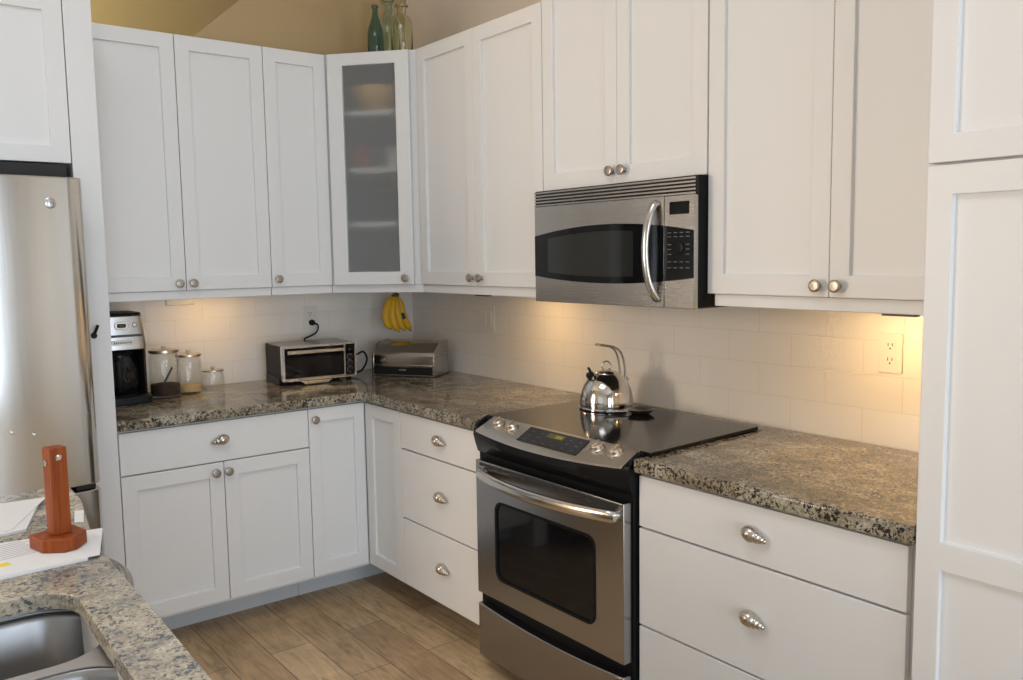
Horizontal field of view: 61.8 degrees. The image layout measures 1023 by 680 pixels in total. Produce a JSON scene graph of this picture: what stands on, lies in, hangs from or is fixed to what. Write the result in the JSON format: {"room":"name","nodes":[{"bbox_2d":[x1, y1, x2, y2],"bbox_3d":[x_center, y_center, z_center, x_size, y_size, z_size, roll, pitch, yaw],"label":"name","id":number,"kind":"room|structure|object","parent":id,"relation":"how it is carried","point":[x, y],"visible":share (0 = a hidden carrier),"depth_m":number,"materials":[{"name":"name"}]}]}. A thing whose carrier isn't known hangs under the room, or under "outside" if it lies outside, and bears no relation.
{"room":"kitchen","nodes":[
{"label":"kitchen","id":0,"kind":"room"},
{"bbox_2d":[90,0,237,36],"bbox_3d":[-3.173,-0.828,5.762,7.900,3.600,0.100,-5,7,-37],"label":"wall","id":1,"kind":"structure","parent":0,"point":[179,17],"depth_m":6.09,"materials":[{"name":"beige paint"}]},
{"bbox_2d":[192,0,405,54],"bbox_3d":[-2.635,-0.515,3.045,5.400,3.500,0.102,-5,7,-37],"label":"wall","id":2,"kind":"structure","parent":0,"point":[321,27],"depth_m":4.14,"materials":[{"name":"beige paint"}]},
{"bbox_2d":[92,23,271,301],"bbox_3d":[-1.455,-0.713,3.622,0.734,1.070,0.387,-5,7,-37],"label":"upper cabinet","id":3,"kind":"object","parent":2,"relation":"attached to","point":[181,119],"visible":0.88,"depth_m":3.49,"materials":[{"name":"white paint"}]},
{"bbox_2d":[109,285,412,391],"bbox_3d":[-1.193,-0.043,4.137,1.660,0.500,0.008,-5,7,-37],"label":"tiled wall","id":4,"kind":"structure","parent":2,"relation":"attached to","point":[231,334],"depth_m":4.07,"materials":[{"name":"white tile"}]},
{"bbox_2d":[165,290,193,305],"bbox_3d":[-1.504,-0.194,3.871,0.126,0.076,0.010,-5,7,-37],"label":"under-cabinet light","id":5,"kind":"object","parent":4,"relation":"attached to","point":[178,302],"visible":0.4,"depth_m":3.87,"materials":[{"name":"white plastic"}]},
{"bbox_2d":[303,306,316,329],"bbox_3d":[-1.006,-0.110,4.266,0.072,0.118,0.008,-5,7,-37],"label":"wall outlet","id":6,"kind":"object","parent":4,"relation":"attached to","point":[309,312],"visible":1,"depth_m":4.26,"materials":[{"name":"white plastic"}]},
{"bbox_2d":[307,311,312,316],"bbox_3d":[-1.005,-0.131,4.262,0.032,0.028,0.002,-5,7,-37],"label":"socket","id":7,"kind":"object","parent":6,"relation":"attached to","point":[309,313],"depth_m":4.26,"materials":[{"name":"white plastic"}]},
{"bbox_2d":[262,47,331,294],"bbox_3d":[-1.048,-0.750,3.936,0.290,1.070,0.387,-5,7,-37],"label":"upper cabinet","id":8,"kind":"object","parent":2,"relation":"attached to","point":[293,81],"visible":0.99,"depth_m":3.81,"materials":[{"name":"white paint"}]},
{"bbox_2d":[171,572,521,679],"bbox_3d":[-0.145,1.325,2.083,7.900,0.050,9.900,-5,7,-37],"label":"floor","id":9,"kind":"structure","parent":0,"point":[379,626],"depth_m":3.37,"materials":[{"name":"brown wood"}]},
{"bbox_2d":[0,162,104,552],"bbox_3d":[-1.987,0.313,2.907,0.913,1.798,0.927,-5,7,-37],"label":"refrigerator","id":10,"kind":"object","parent":9,"relation":"on","point":[47,383],"visible":0.54,"depth_m":2.76,"materials":[{"name":"grey metal"}]},
{"bbox_2d":[61,0,124,565],"bbox_3d":[-1.686,-0.007,3.323,0.090,2.404,0.673,-5,7,-37],"label":"end panel","id":11,"kind":"object","parent":9,"relation":"on","point":[85,166],"visible":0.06,"depth_m":3.03,"materials":[{"name":"white paint"}]},
{"bbox_2d":[0,0,70,164],"bbox_3d":[-2.107,-0.884,2.919,0.935,0.566,0.673,-5,7,-37],"label":"upper cabinet","id":12,"kind":"object","parent":11,"relation":"attached to","point":[34,121],"visible":0.91,"depth_m":2.89,"materials":[{"name":"white paint"}]},
{"bbox_2d":[91,325,98,338],"bbox_3d":[-1.477,-0.029,3.031,0.023,0.051,0.043,-5,7,-37],"label":"wall hook","id":13,"kind":"object","parent":11,"relation":"attached to","point":[94,334],"visible":0.98,"depth_m":3.03,"materials":[{"name":"black plastic"}]},
{"bbox_2d":[80,616,122,679],"bbox_3d":[-0.737,0.971,1.112,0.610,0.866,0.945,-5,7,-37],"label":"base cabinet","id":14,"kind":"object","parent":9,"relation":"on","point":[90,642],"visible":0.05,"depth_m":1.50,"materials":[{"name":"white wood"}]},
{"bbox_2d":[108,557,133,587],"bbox_3d":[-1.157,0.904,1.768,0.738,0.862,0.600,-5,7,-37],"label":"dishwasher","id":15,"kind":"object","parent":9,"relation":"on","point":[123,570],"visible":0.08,"depth_m":1.95,"materials":[{"name":"grey metal"}]},
{"bbox_2d":[117,408,313,629],"bbox_3d":[-1.336,0.725,3.649,0.750,0.872,0.687,-5,7,-37],"label":"base cabinet","id":16,"kind":"object","parent":9,"relation":"on","point":[217,516],"visible":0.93,"depth_m":3.40,"materials":[{"name":"white paint"}]},
{"bbox_2d":[115,369,918,544],"bbox_3d":[-0.236,0.320,2.926,1.668,0.040,3.118,-5,7,-37],"label":"countertop","id":17,"kind":"structure","parent":16,"relation":"on","point":[871,489],"depth_m":2.53,"materials":[{"name":"brown stone"}]},
{"bbox_2d":[110,310,152,406],"bbox_3d":[-1.639,0.071,3.554,0.205,0.372,0.291,-5,7,-37],"label":"coffee maker","id":18,"kind":"object","parent":17,"relation":"on","point":[128,339],"visible":0.67,"depth_m":3.49,"materials":[{"name":"black plastic"}]},
{"bbox_2d":[148,346,180,396],"bbox_3d":[-1.496,0.133,3.686,0.128,0.218,0.128,-5,7,-37],"label":"glass jar","id":19,"kind":"object","parent":17,"relation":"on","point":[168,388],"visible":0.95,"depth_m":3.65,"materials":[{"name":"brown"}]},
{"bbox_2d":[159,367,172,384],"bbox_3d":[-1.493,0.164,3.683,0.033,0.089,0.072,2,6,23],"label":"scoop","id":20,"kind":"object","parent":19,"relation":"in","point":[171,368],"visible":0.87,"depth_m":3.69,"materials":[{"name":"grey metal"}]},
{"bbox_2d":[175,350,201,391],"bbox_3d":[-1.429,0.138,3.787,0.110,0.187,0.110,-5,7,-37],"label":"glass jar","id":21,"kind":"object","parent":17,"relation":"on","point":[190,387],"visible":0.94,"depth_m":3.75,"materials":[{"name":"white"}]},
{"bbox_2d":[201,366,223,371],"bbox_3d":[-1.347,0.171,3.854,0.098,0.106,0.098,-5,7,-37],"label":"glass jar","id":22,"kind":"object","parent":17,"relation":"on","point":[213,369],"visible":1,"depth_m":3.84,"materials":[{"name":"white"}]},
{"bbox_2d":[265,319,367,385],"bbox_3d":[-0.923,0.050,4.129,0.482,0.278,0.339,-5,7,-32],"label":"toaster oven","id":23,"kind":"object","parent":17,"relation":"on","point":[304,360],"visible":1,"depth_m":3.99,"materials":[{"name":"grey metal"}]},
{"bbox_2d":[300,378,331,383],"bbox_3d":[-0.907,0.193,3.974,0.154,0.016,0.012,-5,7,-32],"label":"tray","id":24,"kind":"object","parent":23,"relation":"on","point":[304,380],"depth_m":3.96,"materials":[{"name":"metal"}]},
{"bbox_2d":[372,339,448,377],"bbox_3d":[-0.504,0.088,4.242,0.334,0.168,0.182,1,6,18],"label":"bread box","id":25,"kind":"object","parent":17,"relation":"on","point":[390,357],"visible":1,"depth_m":4.18,"materials":[{"name":"metal"}]},
{"bbox_2d":[298,401,404,594],"bbox_3d":[-0.594,0.673,4.051,0.917,0.872,0.957,-5,7,-37],"label":"base cabinet","id":26,"kind":"object","parent":9,"relation":"on","point":[355,448],"visible":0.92,"depth_m":3.71,"materials":[{"name":"white paint"}]},
{"bbox_2d":[400,411,482,624],"bbox_3d":[-0.034,0.718,3.518,0.687,0.872,0.570,-5,7,-37],"label":"base cabinet","id":27,"kind":"object","parent":9,"relation":"on","point":[438,458],"visible":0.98,"depth_m":3.31,"materials":[{"name":"white paint"}]},
{"bbox_2d":[473,400,757,679],"bbox_3d":[0.316,0.737,2.928,0.687,0.940,0.800,-5,7,-37],"label":"range","id":28,"kind":"object","parent":9,"relation":"on","point":[557,485],"visible":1,"depth_m":2.72,"materials":[{"name":"silver metal"}]},
{"bbox_2d":[579,343,633,412],"bbox_3d":[0.351,0.132,3.162,0.203,0.242,0.203,-3,6,-24],"label":"kettle","id":29,"kind":"object","parent":28,"relation":"on","point":[603,389],"visible":0.98,"depth_m":3.10,"materials":[{"name":"metal"}]},
{"bbox_2d":[487,400,757,456],"bbox_3d":[0.367,0.283,2.928,0.539,0.011,0.800,-5,7,-37],"label":"cooktop","id":30,"kind":"object","parent":28,"relation":"in","point":[657,432],"depth_m":2.82,"materials":[{"name":"black glass"}]},
{"bbox_2d":[604,406,654,414],"bbox_3d":[0.420,0.254,3.050,0.183,0.018,0.087,-1,6,-2],"label":"spoon rest","id":31,"kind":"object","parent":28,"relation":"on","point":[639,410],"visible":1,"depth_m":3.04,"materials":[{"name":"silver metal"}]},
{"bbox_2d":[639,475,915,679],"bbox_3d":[0.864,0.819,2.363,0.687,0.872,0.817,-5,7,-37],"label":"base cabinet","id":32,"kind":"object","parent":9,"relation":"on","point":[730,588],"visible":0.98,"depth_m":2.14,"materials":[{"name":"white paint"}]},
{"bbox_2d":[912,0,1022,679],"bbox_3d":[1.303,0.033,1.710,0.673,2.550,0.636,-5,7,-37],"label":"pantry cabinet","id":33,"kind":"object","parent":9,"relation":"on","point":[968,618],"visible":1,"depth_m":1.68,"materials":[{"name":"white paint"}]},
{"bbox_2d":[406,0,541,49],"bbox_3d":[1.733,-0.503,1.732,0.092,3.600,7.298,-5,7,-37],"label":"wall","id":34,"kind":"structure","parent":0,"point":[433,21],"depth_m":4.17,"materials":[{"name":"beige paint"}]},
{"bbox_2d":[324,49,423,292],"bbox_3d":[-0.591,-0.774,4.103,0.639,1.070,0.680,-5,7,-37],"label":"upper cabinet","id":35,"kind":"object","parent":34,"relation":"attached to","point":[372,110],"visible":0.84,"depth_m":3.85,"materials":[{"name":"white paint"}]},
{"bbox_2d":[367,4,383,51],"bbox_3d":[-0.627,-1.419,3.944,0.076,0.245,0.076,-5,7,-37],"label":"glass bottle","id":36,"kind":"object","parent":35,"relation":"on","point":[375,34],"visible":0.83,"depth_m":3.92,"materials":[{"name":"teal glass"}]},
{"bbox_2d":[379,0,394,50],"bbox_3d":[-0.587,-1.469,4.090,0.108,0.314,0.108,-5,7,-37],"label":"glass bottle","id":37,"kind":"object","parent":35,"relation":"on","point":[388,8],"visible":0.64,"depth_m":4.04,"materials":[{"name":"green glass"}]},
{"bbox_2d":[391,4,412,49],"bbox_3d":[-0.510,-1.428,3.978,0.100,0.253,0.100,-5,7,-37],"label":"glass bottle","id":38,"kind":"object","parent":35,"relation":"on","point":[401,24],"visible":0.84,"depth_m":3.94,"materials":[{"name":"white"}]},
{"bbox_3d":[-0.589,-0.263,4.329,0.038,0.065,0.028,-5,7,-37],"label":"hook","id":39,"kind":"object","parent":35,"relation":"attached to","visible":0},
{"bbox_2d":[382,292,411,331],"bbox_3d":[-0.576,-0.139,4.329,0.171,0.204,0.061,-5,7,-37],"label":"banana bunch","id":40,"kind":"object","parent":39,"relation":"hanging from","point":[394,315],"visible":1,"depth_m":4.30,"materials":[{"name":"yellow food"}]},
{"bbox_2d":[416,2,543,296],"bbox_3d":[-0.018,-0.730,3.571,0.387,1.070,0.860,-5,7,-37],"label":"upper cabinet","id":41,"kind":"object","parent":34,"relation":"attached to","point":[480,88],"visible":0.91,"depth_m":3.43,"materials":[{"name":"white paint"}]},
{"bbox_2d":[542,0,709,190],"bbox_3d":[0.476,-0.919,2.906,0.387,0.778,0.760,-5,7,-37],"label":"upper cabinet","id":42,"kind":"object","parent":34,"relation":"attached to","point":[625,83],"visible":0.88,"depth_m":2.79,"materials":[{"name":"white paint"}]},
{"bbox_2d":[534,175,728,308],"bbox_3d":[0.453,-0.328,2.938,0.468,0.399,0.762,-5,7,-37],"label":"microwave","id":43,"kind":"object","parent":42,"relation":"attached to","point":[644,243],"visible":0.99,"depth_m":2.75,"materials":[{"name":"silver metal"}]},
{"bbox_2d":[412,292,922,452],"bbox_3d":[0.430,0.004,3.405,0.008,0.500,3.140,-5,7,-37],"label":"tiled wall","id":44,"kind":"structure","parent":34,"relation":"attached to","point":[815,372],"depth_m":3.02,"materials":[{"name":"white tile"}]},
{"bbox_2d":[480,306,494,330],"bbox_3d":[-0.117,-0.104,4.088,0.008,0.118,0.114,-5,7,-37],"label":"wall switch","id":45,"kind":"object","parent":44,"relation":"attached to","point":[487,313],"visible":1,"depth_m":4.08,"materials":[{"name":"white plastic"}]},
{"bbox_2d":[878,332,903,373],"bbox_3d":[1.113,0.038,2.508,0.008,0.118,0.072,-5,7,-37],"label":"wall outlet","id":46,"kind":"object","parent":44,"relation":"attached to","point":[890,344],"visible":1,"depth_m":2.50,"materials":[{"name":"white plastic"}]},
{"bbox_2d":[885,355,894,364],"bbox_3d":[1.111,0.060,2.508,0.002,0.028,0.032,-5,7,-37],"label":"socket","id":47,"kind":"object","parent":46,"relation":"attached to","point":[889,359],"depth_m":2.51,"materials":[{"name":"white plastic"}]},
{"bbox_2d":[885,341,895,350],"bbox_3d":[1.110,0.017,2.504,0.002,0.028,0.032,-5,7,-37],"label":"socket","id":48,"kind":"object","parent":46,"relation":"attached to","point":[889,345],"depth_m":2.50,"materials":[{"name":"white plastic"}]},
{"bbox_2d":[708,0,932,314],"bbox_3d":[0.961,-0.670,2.307,0.387,1.170,0.806,-5,7,-37],"label":"upper cabinet","id":49,"kind":"object","parent":34,"relation":"attached to","point":[819,110],"visible":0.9,"depth_m":2.25,"materials":[{"name":"white paint"}]},
{"bbox_2d":[882,314,919,316],"bbox_3d":[0.971,-0.062,2.133,0.023,0.005,0.087,-5,7,-37],"label":"bar","id":50,"kind":"object","parent":49,"relation":"attached to","point":[899,315],"visible":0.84,"depth_m":2.12,"materials":[{"name":"grey metal"}]},
{"bbox_3d":[-1.422,0.986,0.997,0.610,0.878,1.600,-5,7,-37],"label":"cabinet","id":51,"kind":"object","parent":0,"visible":0},
{"bbox_2d":[0,487,211,679],"bbox_3d":[-1.181,0.504,1.161,1.360,0.030,1.728,-5,7,-37],"label":"countertop","id":52,"kind":"structure","parent":51,"relation":"on","point":[138,643],"depth_m":1.48,"materials":[{"name":"stone"}]},
{"bbox_2d":[0,505,38,536],"bbox_3d":[-1.223,0.416,1.867,0.348,0.006,0.313,-4,7,-30],"label":"paper stack","id":53,"kind":"object","parent":52,"relation":"on","point":[24,524],"visible":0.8,"depth_m":1.88,"materials":[{"name":"white paper"}]},
{"bbox_2d":[0,497,44,531],"bbox_3d":[-1.244,0.409,1.898,0.410,0.001,0.290,-5,7,-37],"label":"paper sheet","id":54,"kind":"object","parent":53,"relation":"on","point":[12,514],"visible":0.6,"depth_m":1.99,"materials":[{"name":"white paper"}]},
{"bbox_2d":[0,558,87,579],"bbox_3d":[-1.031,0.435,1.657,0.430,0.004,0.265,-5,7,-37],"label":"paper stack","id":55,"kind":"object","parent":52,"relation":"on","point":[84,559],"visible":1,"depth_m":1.62,"materials":[{"name":"white paper"}]},
{"bbox_2d":[0,528,102,576],"bbox_3d":[-1.035,0.431,1.672,0.462,0.001,0.275,-5,7,-37],"label":"paper sheet","id":56,"kind":"object","parent":55,"relation":"on","point":[17,556],"visible":0.71,"depth_m":1.69,"materials":[{"name":"white paper"}]},
{"bbox_2d":[29,445,86,552],"bbox_3d":[-0.918,0.319,1.732,0.092,0.206,0.088,4,7,38],"label":"wooden post","id":57,"kind":"object","parent":56,"relation":"on","point":[60,536],"visible":1,"depth_m":1.72,"materials":[{"name":"brown wood"}]},
{"bbox_2d":[0,609,118,679],"bbox_3d":[-0.771,0.615,1.137,0.572,0.190,0.795,-5,7,-37],"label":"sink","id":58,"kind":"object","parent":52,"relation":"in","point":[42,644],"visible":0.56,"depth_m":1.52,"materials":[{"name":"metal"}]},
{"bbox_2d":[74,510,83,522],"bbox_3d":[-0.994,0.405,1.964,0.019,0.001,0.107,-4,6,-27],"label":"paper slip","id":59,"kind":"object","parent":52,"relation":"on","point":[79,514],"visible":1,"depth_m":1.96,"materials":[{"name":"white paper"}]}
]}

